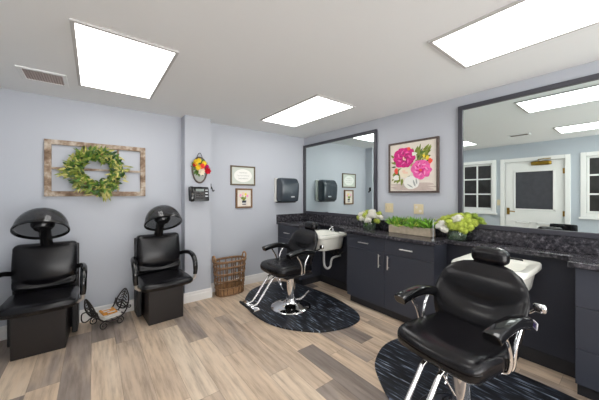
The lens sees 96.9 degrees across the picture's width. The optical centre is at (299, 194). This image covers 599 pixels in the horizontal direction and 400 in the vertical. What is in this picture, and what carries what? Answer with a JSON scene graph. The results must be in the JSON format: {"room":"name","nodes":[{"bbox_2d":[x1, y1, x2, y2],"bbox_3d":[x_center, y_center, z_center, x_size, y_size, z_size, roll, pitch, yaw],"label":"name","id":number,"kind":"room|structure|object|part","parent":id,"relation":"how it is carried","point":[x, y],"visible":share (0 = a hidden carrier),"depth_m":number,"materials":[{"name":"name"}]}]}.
{"room":"salon","nodes":[
{"label":"salon","id":0,"kind":"room"},
{"bbox_2d":[0,88,303,326],"bbox_3d":[-1.463,0.190,3.738,4.050,2.440,0.100,0,0,-38],"label":"wall","id":1,"kind":"structure","parent":0,"point":[105,233],"depth_m":3.16,"materials":[{"name":"grey paint"}]},
{"bbox_2d":[0,299,133,340],"bbox_3d":[-2.268,1.344,3.040,1.723,0.132,0.016,0,0,-38],"label":"baseboard","id":2,"kind":"structure","parent":1,"relation":"attached to","point":[3,329],"depth_m":2.97,"materials":[{"name":"white wood"}]},
{"bbox_2d":[44,139,144,195],"bbox_3d":[-2.275,-0.277,3.019,0.910,0.596,0.034,0,0,-38],"label":"decor","id":3,"kind":"object","parent":1,"relation":"attached to","point":[48,143],"visible":0.93,"depth_m":2.90,"materials":[{"name":"brown wood"}]},
{"bbox_2d":[55,145,132,201],"bbox_3d":[-2.236,-0.229,2.927,0.707,0.648,0.172,0,0,-35],"label":"wreath","id":4,"kind":"object","parent":3,"relation":"hanging from","point":[75,167],"visible":1,"depth_m":2.91,"materials":[{"name":"plant"}]},
{"bbox_3d":[-2.276,-0.549,3.020,0.910,0.050,0.032,0,0,-38],"label":"rail","id":5,"kind":"part","parent":3,"relation":"part of","materials":[{"name":"brown wood"}]},
{"bbox_3d":[-2.276,-0.006,3.020,0.910,0.055,0.032,0,0,-38],"label":"rail","id":6,"kind":"part","parent":3,"relation":"part of","materials":[{"name":"brown wood"}]},
{"bbox_2d":[211,272,272,291],"bbox_3d":[-0.844,1.344,4.144,1.174,0.132,0.016,0,0,-38],"label":"baseboard","id":7,"kind":"structure","parent":1,"relation":"attached to","point":[254,278],"depth_m":4.22,"materials":[{"name":"white wood"}]},
{"bbox_2d":[230,165,254,185],"bbox_3d":[-0.874,-0.290,4.117,0.415,0.300,0.021,0,0,-38],"label":"framed sign","id":8,"kind":"object","parent":1,"relation":"attached to","point":[239,175],"visible":1,"depth_m":4.11,"materials":[{"name":"white paper"}]},
{"bbox_2d":[235,188,252,207],"bbox_3d":[-0.860,0.059,4.121,0.277,0.302,0.031,0,0,-38],"label":"framed print","id":9,"kind":"object","parent":1,"relation":"attached to","point":[243,196],"visible":1,"depth_m":4.11,"materials":[{"name":"beige paper"}]},
{"bbox_2d":[274,178,298,202],"bbox_3d":[-0.210,-0.068,4.488,0.370,0.415,0.249,0,0,-38],"label":"paper towel dispenser","id":10,"kind":"object","parent":1,"relation":"attached to","point":[286,190],"visible":1,"depth_m":4.39,"materials":[{"name":"black plastic"}]},
{"bbox_3d":[-0.271,-0.075,4.566,0.370,0.400,0.050,0,0,-38],"label":"plate","id":11,"kind":"part","parent":10,"relation":"part of","materials":[{"name":"white"}]},
{"bbox_2d":[276,213,303,221],"bbox_3d":[-0.155,0.403,4.673,0.588,0.122,0.022,0,0,-38],"label":"backsplash","id":12,"kind":"structure","parent":1,"relation":"attached to","point":[298,216],"depth_m":4.64,"materials":[{"name":"stone"}]},
{"bbox_2d":[181,115,210,292],"bbox_3d":[-1.405,0.190,3.609,0.337,2.440,0.175,0,0,-38],"label":"wall","id":13,"kind":"structure","parent":0,"point":[195,131],"depth_m":3.54,"materials":[{"name":"grey paint"}]},
{"bbox_2d":[183,287,211,303],"bbox_3d":[-1.347,1.344,3.533,0.369,0.132,0.016,0,0,-38],"label":"baseboard","id":14,"kind":"structure","parent":13,"relation":"attached to","point":[193,296],"depth_m":3.52,"materials":[{"name":"white"}]},
{"bbox_2d":[188,186,208,201],"bbox_3d":[-1.312,-0.005,3.478,0.255,0.200,0.112,0,0,-38],"label":"wall phone","id":15,"kind":"object","parent":13,"relation":"attached to","point":[195,193],"visible":1,"depth_m":3.46,"materials":[{"name":"black plastic"}]},
{"bbox_2d":[191,153,210,182],"bbox_3d":[-1.311,-0.350,3.527,0.267,0.408,0.065,0,0,-38],"label":"plaque","id":16,"kind":"object","parent":13,"relation":"attached to","point":[200,169],"visible":1,"depth_m":3.52,"materials":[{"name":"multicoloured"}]},
{"bbox_2d":[198,169,204,174],"bbox_3d":[-1.299,-0.295,3.519,0.089,0.091,0.037,0,0,-38],"label":"flower","id":17,"kind":"object","parent":16,"relation":"on","point":[200,171],"depth_m":3.52,"materials":[{"name":"beige plant"}]},
{"bbox_2d":[0,277,590,399],"bbox_3d":[0.590,1.460,1.091,4.050,0.100,6.800,0,0,-38],"label":"floor","id":18,"kind":"structure","parent":0,"point":[218,349],"depth_m":2.24,"materials":[{"name":"wood"}]},
{"bbox_2d":[0,217,87,361],"bbox_3d":[-2.374,0.765,2.449,0.667,1.290,0.599,0,0,-36],"label":"chair","id":19,"kind":"object","parent":18,"relation":"on","point":[40,313],"visible":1,"depth_m":2.46,"materials":[{"name":"black leather"}]},
{"bbox_3d":[-2.617,0.810,2.300,0.074,0.255,0.434,0,0,-26],"label":"armrest","id":20,"kind":"part","parent":19,"relation":"part of","materials":[{"name":"black"}]},
{"bbox_3d":[-2.655,1.165,2.458,0.045,0.430,0.154,0,0,-36],"label":"panel","id":21,"kind":"part","parent":19,"relation":"part of","materials":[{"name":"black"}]},
{"bbox_3d":[-2.346,0.972,2.411,0.530,0.112,0.504,0,0,-36],"label":"seat","id":22,"kind":"part","parent":19,"relation":"part of","materials":[{"name":"black leather"}]},
{"bbox_2d":[10,217,70,239],"bbox_3d":[-2.372,0.279,2.446,0.400,0.318,0.374,0,0,-38],"label":"hood","id":23,"kind":"object","parent":19,"relation":"attached to","point":[43,225],"depth_m":2.45,"materials":[{"name":"black plastic"}]},
{"bbox_3d":[-2.494,0.695,2.616,0.479,0.430,0.170,0,0,-36],"label":"backrest","id":24,"kind":"part","parent":19,"relation":"part of","materials":[{"name":"black leather"}]},
{"bbox_3d":[-2.468,0.402,2.580,0.098,0.261,0.237,0,0,-36],"label":"hood post","id":25,"kind":"part","parent":19,"relation":"part of","materials":[{"name":"black plastic"}]},
{"bbox_3d":[-2.535,0.945,2.672,0.490,0.870,0.050,0,0,-36],"label":"panel","id":26,"kind":"part","parent":19,"relation":"part of","materials":[{"name":"black leather"}]},
{"bbox_3d":[-2.294,1.165,2.719,0.045,0.430,0.154,0,0,-36],"label":"panel","id":27,"kind":"part","parent":19,"relation":"part of","materials":[{"name":"black"}]},
{"bbox_3d":[-2.156,0.810,2.633,0.434,0.255,0.074,0,0,45],"label":"armrest","id":28,"kind":"part","parent":19,"relation":"part of","materials":[{"name":"black"}]},
{"bbox_2d":[80,288,130,329],"bbox_3d":[-2.085,1.234,2.876,0.280,0.333,0.441,0,0,30],"label":"magazine rack","id":29,"kind":"object","parent":18,"relation":"on","point":[93,314],"visible":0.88,"depth_m":2.84,"materials":[{"name":"grey metal"}]},
{"bbox_3d":[-2.085,1.266,2.876,0.280,0.144,0.314,0,0,30],"label":"basket frame","id":30,"kind":"part","parent":29,"relation":"part of","materials":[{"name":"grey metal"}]},
{"bbox_2d":[99,313,120,319],"bbox_3d":[-2.085,1.302,2.876,0.250,0.013,0.170,0,0,30],"label":"magazine","id":31,"kind":"object","parent":29,"relation":"in","point":[118,314],"visible":0.34,"depth_m":2.80,"materials":[{"name":"white paper"}]},
{"bbox_2d":[97,308,120,317],"bbox_3d":[-2.089,1.286,2.873,0.230,0.013,0.170,0,0,22],"label":"magazine","id":32,"kind":"object","parent":31,"relation":"on","point":[99,313],"visible":0.48,"depth_m":2.83,"materials":[{"name":"white paper"}]},
{"bbox_2d":[99,307,117,315],"bbox_3d":[-2.077,1.267,2.882,0.170,0.014,0.130,0,0,40],"label":"magazine","id":33,"kind":"object","parent":32,"relation":"on","point":[110,310],"visible":1,"depth_m":2.87,"materials":[{"name":"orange paper"}]},
{"bbox_2d":[130,212,197,325],"bbox_3d":[-1.569,0.765,3.061,0.667,1.290,0.599,0,0,-41],"label":"chair","id":34,"kind":"object","parent":18,"relation":"on","point":[158,280],"visible":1,"depth_m":3.04,"materials":[{"name":"black leather"}]},
{"bbox_3d":[-1.798,0.810,2.891,0.074,0.255,0.434,0,0,-31],"label":"armrest","id":35,"kind":"part","parent":34,"relation":"part of","materials":[{"name":"black"}]},
{"bbox_3d":[-1.850,1.165,3.045,0.045,0.430,0.154,0,0,-41],"label":"panel","id":36,"kind":"part","parent":34,"relation":"part of","materials":[{"name":"black"}]},
{"bbox_3d":[-1.749,0.945,3.269,0.490,0.870,0.050,0,0,-41],"label":"panel","id":37,"kind":"part","parent":34,"relation":"part of","materials":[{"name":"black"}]},
{"bbox_3d":[-1.704,0.695,3.217,0.479,0.430,0.170,0,0,-41],"label":"backrest","id":38,"kind":"part","parent":34,"relation":"part of","materials":[{"name":"black leather"}]},
{"bbox_2d":[144,212,181,236],"bbox_3d":[-1.596,0.326,3.096,0.399,0.413,0.470,0,0,-38],"label":"hood","id":39,"kind":"object","parent":34,"relation":"attached to","point":[162,218],"depth_m":3.11,"materials":[{"name":"black plastic"}]},
{"bbox_3d":[-1.538,0.972,3.025,0.530,0.112,0.504,0,0,-41],"label":"seat","id":40,"kind":"part","parent":34,"relation":"part of","materials":[{"name":"black leather"}]},
{"bbox_3d":[-1.368,0.810,3.263,0.434,0.255,0.074,0,0,40],"label":"armrest","id":41,"kind":"part","parent":34,"relation":"part of","materials":[{"name":"black"}]},
{"bbox_2d":[212,251,246,296],"bbox_3d":[-0.999,1.125,3.800,0.492,0.565,0.308,0,0,-40],"label":"wicker basket","id":42,"kind":"object","parent":18,"relation":"on","point":[226,288],"visible":1,"depth_m":3.74,"materials":[{"name":"brown wicker"}]},
{"bbox_2d":[278,224,320,284],"bbox_3d":[0.029,0.958,4.450,0.611,0.903,0.596,0,0,-38],"label":"base cabinet","id":43,"kind":"object","parent":18,"relation":"on","point":[285,233],"visible":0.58,"depth_m":4.27,"materials":[{"name":"grey paint"}]},
{"bbox_3d":[-0.177,0.615,4.290,0.019,0.208,0.593,0,0,-38],"label":"drawer","id":44,"kind":"part","parent":43,"relation":"part of","materials":[{"name":"grey paint"}]},
{"bbox_3d":[-0.177,1.015,4.290,0.019,0.587,0.593,0,0,-38],"label":"cabinet door","id":45,"kind":"part","parent":43,"relation":"part of","materials":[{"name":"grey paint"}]},
{"bbox_2d":[245,281,359,332],"bbox_3d":[-0.082,1.401,3.417,1.110,0.017,1.703,0,0,-38],"label":"mat","id":46,"kind":"object","parent":18,"relation":"on","point":[327,313],"visible":0.86,"depth_m":3.13,"materials":[{"name":"black rubber"}]},
{"bbox_2d":[239,221,323,314],"bbox_3d":[-0.202,0.875,3.228,1.005,1.033,0.638,0,0,-38],"label":"chair","id":47,"kind":"object","parent":46,"relation":"on","point":[301,247],"visible":1,"depth_m":3.21,"materials":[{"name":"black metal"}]},
{"bbox_3d":[-0.313,0.683,3.487,0.378,0.095,0.085,0,0,-38],"label":"armrest","id":48,"kind":"part","parent":47,"relation":"part of","materials":[{"name":"black"}]},
{"bbox_3d":[-0.178,0.882,3.248,0.510,0.131,0.508,0,0,-38],"label":"seat","id":49,"kind":"part","parent":47,"relation":"part of","materials":[{"name":"black leather"}]},
{"bbox_3d":[-0.115,0.962,3.297,0.380,0.030,0.400,0,0,-38],"label":"seat plate","id":50,"kind":"part","parent":47,"relation":"part of","materials":[{"name":"black"}]},
{"bbox_3d":[0.020,0.683,3.057,0.378,0.095,0.085,0,0,-38],"label":"armrest","id":51,"kind":"part","parent":47,"relation":"part of","materials":[{"name":"black"}]},
{"bbox_3d":[0.063,0.696,3.434,0.231,0.495,0.544,0,0,-38],"label":"backrest","id":52,"kind":"part","parent":47,"relation":"part of","materials":[{"name":"black leather"}]},
{"bbox_3d":[0.042,1.224,3.228,0.202,0.155,0.027,0,0,30],"label":"pump lever","id":53,"kind":"part","parent":47,"relation":"part of","materials":[{"name":"silver metal"}]},
{"bbox_2d":[320,226,346,290],"bbox_3d":[0.609,0.958,4.004,0.050,0.903,0.816,0,0,-38],"label":"panel","id":54,"kind":"object","parent":18,"relation":"on","point":[336,276],"visible":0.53,"depth_m":4.03,"materials":[{"name":"grey paint"}]},
{"bbox_2d":[315,226,346,268],"bbox_3d":[0.345,0.777,3.830,0.587,0.618,0.504,0,0,-38],"label":"basin","id":55,"kind":"object","parent":54,"relation":"attached to","point":[332,240],"visible":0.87,"depth_m":3.72,"materials":[{"name":"white ceramic"}]},
{"bbox_3d":[0.332,0.664,3.820,0.552,0.228,0.504,0,0,-38],"label":"bowl","id":56,"kind":"part","parent":55,"relation":"part of","materials":[{"name":"white ceramic"}]},
{"bbox_2d":[347,233,446,322],"bbox_3d":[1.124,0.958,3.169,0.451,0.903,1.130,0,0,-38],"label":"base cabinet","id":57,"kind":"object","parent":18,"relation":"on","point":[378,269],"visible":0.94,"depth_m":3.00,"materials":[{"name":"grey paint"}]},
{"bbox_3d":[0.808,0.592,3.281,0.019,0.163,0.562,0,0,-38],"label":"drawer","id":58,"kind":"part","parent":57,"relation":"part of","materials":[{"name":"grey paint"}]},
{"bbox_3d":[0.808,0.993,3.281,0.019,0.632,0.562,0,0,-38],"label":"cabinet door","id":59,"kind":"part","parent":57,"relation":"part of","materials":[{"name":"grey paint"}]},
{"bbox_3d":[1.154,0.592,2.835,0.019,0.163,0.562,0,0,-38],"label":"drawer","id":60,"kind":"part","parent":57,"relation":"part of","materials":[{"name":"grey paint"}]},
{"bbox_3d":[1.154,0.993,2.835,0.019,0.632,0.562,0,0,-38],"label":"cabinet door","id":61,"kind":"part","parent":57,"relation":"part of","materials":[{"name":"grey paint"}]},
{"bbox_2d":[276,220,598,270],"bbox_3d":[1.302,0.485,2.812,0.610,0.040,4.748,0,0,-38],"label":"countertop","id":62,"kind":"structure","parent":57,"relation":"on","point":[575,260],"depth_m":2.58,"materials":[{"name":"stone"}]},
{"bbox_2d":[356,209,383,229],"bbox_3d":[0.919,0.330,3.520,0.209,0.276,0.396,0,0,-27],"label":"flower vase","id":63,"kind":"object","parent":62,"relation":"on","point":[367,216],"visible":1,"depth_m":3.46,"materials":[{"name":"clear glass"}]},
{"bbox_2d":[385,215,436,236],"bbox_3d":[1.290,0.350,3.086,0.213,0.229,0.689,0,0,-38],"label":"planter box","id":64,"kind":"object","parent":62,"relation":"on","point":[410,226],"visible":1,"depth_m":3.05,"materials":[{"name":"brown wood"}]},
{"bbox_2d":[435,213,478,240],"bbox_3d":[1.585,0.324,2.698,0.235,0.278,0.381,0,0,-38],"label":"flower vase","id":65,"kind":"object","parent":62,"relation":"on","point":[456,226],"visible":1,"depth_m":2.64,"materials":[{"name":"clear glass"}]},
{"bbox_2d":[375,338,577,399],"bbox_3d":[1.258,1.401,1.748,1.110,0.017,1.703,0,0,-40],"label":"mat","id":66,"kind":"object","parent":18,"relation":"on","point":[396,366],"visible":0.52,"depth_m":1.97,"materials":[{"name":"black rubber"}]},
{"bbox_2d":[394,246,546,399],"bbox_3d":[0.887,0.875,1.565,1.005,1.033,0.638,0,0,-29],"label":"chair","id":67,"kind":"object","parent":66,"relation":"on","point":[475,333],"visible":1,"depth_m":1.58,"materials":[{"name":"black leather"}]},
{"bbox_3d":[0.818,0.683,1.838,0.378,0.095,0.085,0,0,-29],"label":"armrest","id":68,"kind":"part","parent":67,"relation":"part of","materials":[{"name":"black"}]},
{"bbox_3d":[0.914,0.882,1.581,0.510,0.131,0.508,0,0,-29],"label":"seat","id":69,"kind":"part","parent":67,"relation":"part of","materials":[{"name":"black leather"}]},
{"bbox_3d":[1.181,0.696,1.728,0.231,0.495,0.544,0,0,-29],"label":"backrest","id":70,"kind":"part","parent":67,"relation":"part of","materials":[{"name":"black leather"}]},
{"bbox_3d":[1.080,0.683,1.362,0.378,0.095,0.085,0,0,-29],"label":"armrest","id":71,"kind":"part","parent":67,"relation":"part of","materials":[{"name":"black"}]},
{"bbox_3d":[1.352,0.641,1.493,0.032,0.050,0.062,0,0,-29],"label":"lever knob","id":72,"kind":"part","parent":67,"relation":"part of","materials":[{"name":"silver metal"}]},
{"bbox_2d":[447,244,574,377],"bbox_3d":[1.849,0.958,2.405,0.050,0.903,0.962,0,0,-38],"label":"panel","id":73,"kind":"object","parent":18,"relation":"on","point":[552,346],"visible":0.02,"depth_m":2.14,"materials":[{"name":"grey paint"}]},
{"bbox_2d":[451,247,541,289],"bbox_3d":[1.620,0.777,2.187,0.587,0.618,0.504,0,0,-38],"label":"basin","id":74,"kind":"object","parent":73,"relation":"attached to","point":[526,269],"visible":0.14,"depth_m":2.12,"materials":[{"name":"white ceramic"}]},
{"bbox_2d":[575,268,598,399],"bbox_3d":[2.438,0.958,1.476,0.451,0.903,1.224,0,0,-38],"label":"base cabinet","id":75,"kind":"object","parent":18,"relation":"on","point":[586,281],"visible":0.91,"depth_m":1.80,"materials":[{"name":"grey paint"}]},
{"bbox_3d":[2.108,0.642,1.605,0.019,0.263,0.614,0,0,-38],"label":"drawer","id":76,"kind":"part","parent":75,"relation":"part of","materials":[{"name":"grey paint"}]},
{"bbox_3d":[2.108,0.920,1.605,0.019,0.287,0.614,0,0,-38],"label":"drawer","id":77,"kind":"part","parent":75,"relation":"part of","materials":[{"name":"grey paint"}]},
{"bbox_3d":[2.108,1.188,1.605,0.019,0.242,0.614,0,0,-38],"label":"drawer","id":78,"kind":"part","parent":75,"relation":"part of","materials":[{"name":"grey paint"}]},
{"bbox_2d":[0,0,598,137],"bbox_3d":[0.590,-1.080,1.091,4.050,0.100,6.800,0,0,-38],"label":"ceiling","id":79,"kind":"structure","parent":0,"point":[238,63],"depth_m":1.93,"materials":[{"name":"white paint"}]},
{"bbox_2d":[15,65,68,87],"bbox_3d":[-2.230,-1.024,2.320,0.310,0.012,0.310,0,0,-38],"label":"ceiling vent","id":80,"kind":"object","parent":79,"relation":"in","point":[27,73],"visible":1,"depth_m":2.31,"materials":[{"name":"white metal"}]},
{"bbox_2d":[69,18,178,98],"bbox_3d":[-1.466,-1.024,2.197,0.600,0.012,1.184,0,0,-38],"label":"recessed light","id":81,"kind":"object","parent":79,"relation":"in","point":[105,59],"visible":1,"depth_m":2.02,"materials":[{"name":"grey plastic"}]},
{"bbox_2d":[260,94,355,126],"bbox_3d":[0.056,-1.024,3.378,0.600,0.012,1.184,0,0,-38],"label":"recessed light","id":82,"kind":"object","parent":79,"relation":"in","point":[316,107],"visible":1,"depth_m":3.27,"materials":[{"name":"grey plastic"}]},
{"bbox_2d":[428,0,598,68],"bbox_3d":[1.462,-1.024,1.501,0.600,0.012,1.184,0,0,-38],"label":"recessed light","id":83,"kind":"object","parent":79,"relation":"in","point":[517,25],"visible":1,"depth_m":1.63,"materials":[{"name":"grey plastic"}]},
{"bbox_2d":[304,60,598,221],"bbox_3d":[2.182,0.190,2.262,0.100,2.440,6.700,0,0,-38],"label":"wall","id":84,"kind":"structure","parent":0,"point":[440,119],"depth_m":3.02,"materials":[{"name":"grey paint"}]},
{"bbox_2d":[303,129,376,218],"bbox_3d":[0.566,-0.274,4.237,0.031,1.228,1.586,0,0,-38],"label":"wall mirror","id":85,"kind":"object","parent":84,"relation":"attached to","point":[340,174],"visible":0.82,"depth_m":4.13,"materials":[{"name":"grey mirror"}]},
{"bbox_2d":[385,203,392,212],"bbox_3d":[1.169,0.175,3.470,0.018,0.120,0.118,0,0,-38],"label":"light switch","id":86,"kind":"object","parent":84,"relation":"attached to","point":[388,206],"visible":1,"depth_m":3.46,"materials":[{"name":"beige plastic"}]},
{"bbox_2d":[388,136,439,192],"bbox_3d":[1.360,-0.335,3.205,0.039,0.630,0.630,0,0,-38],"label":"flower painting","id":87,"kind":"object","parent":84,"relation":"attached to","point":[413,165],"visible":1,"depth_m":3.17,"materials":[{"name":"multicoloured paper"}]},
{"bbox_3d":[1.300,-0.268,3.270,0.005,0.136,0.167,0,0,-38],"label":"painted cream flower","id":88,"kind":"part","parent":87,"relation":"part of","materials":[{"name":"beige paint"}]},
{"bbox_2d":[414,204,422,213],"bbox_3d":[1.415,0.175,3.158,0.010,0.120,0.118,0,0,-38],"label":"power outlet","id":89,"kind":"object","parent":84,"relation":"attached to","point":[418,208],"visible":1,"depth_m":3.15,"materials":[{"name":"beige plastic"}]},
{"bbox_2d":[304,213,598,254],"bbox_3d":[1.535,0.403,2.993,0.022,0.122,4.748,0,0,-38],"label":"backsplash","id":90,"kind":"structure","parent":84,"relation":"attached to","point":[552,242],"depth_m":2.41,"materials":[{"name":"stone"}]},
{"bbox_2d":[458,73,598,238],"bbox_3d":[2.323,-0.291,1.971,0.031,1.262,2.107,0,0,-38],"label":"wall mirror","id":91,"kind":"object","parent":84,"relation":"attached to","point":[528,160],"visible":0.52,"depth_m":2.33,"materials":[{"name":"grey mirror"}]}
]}

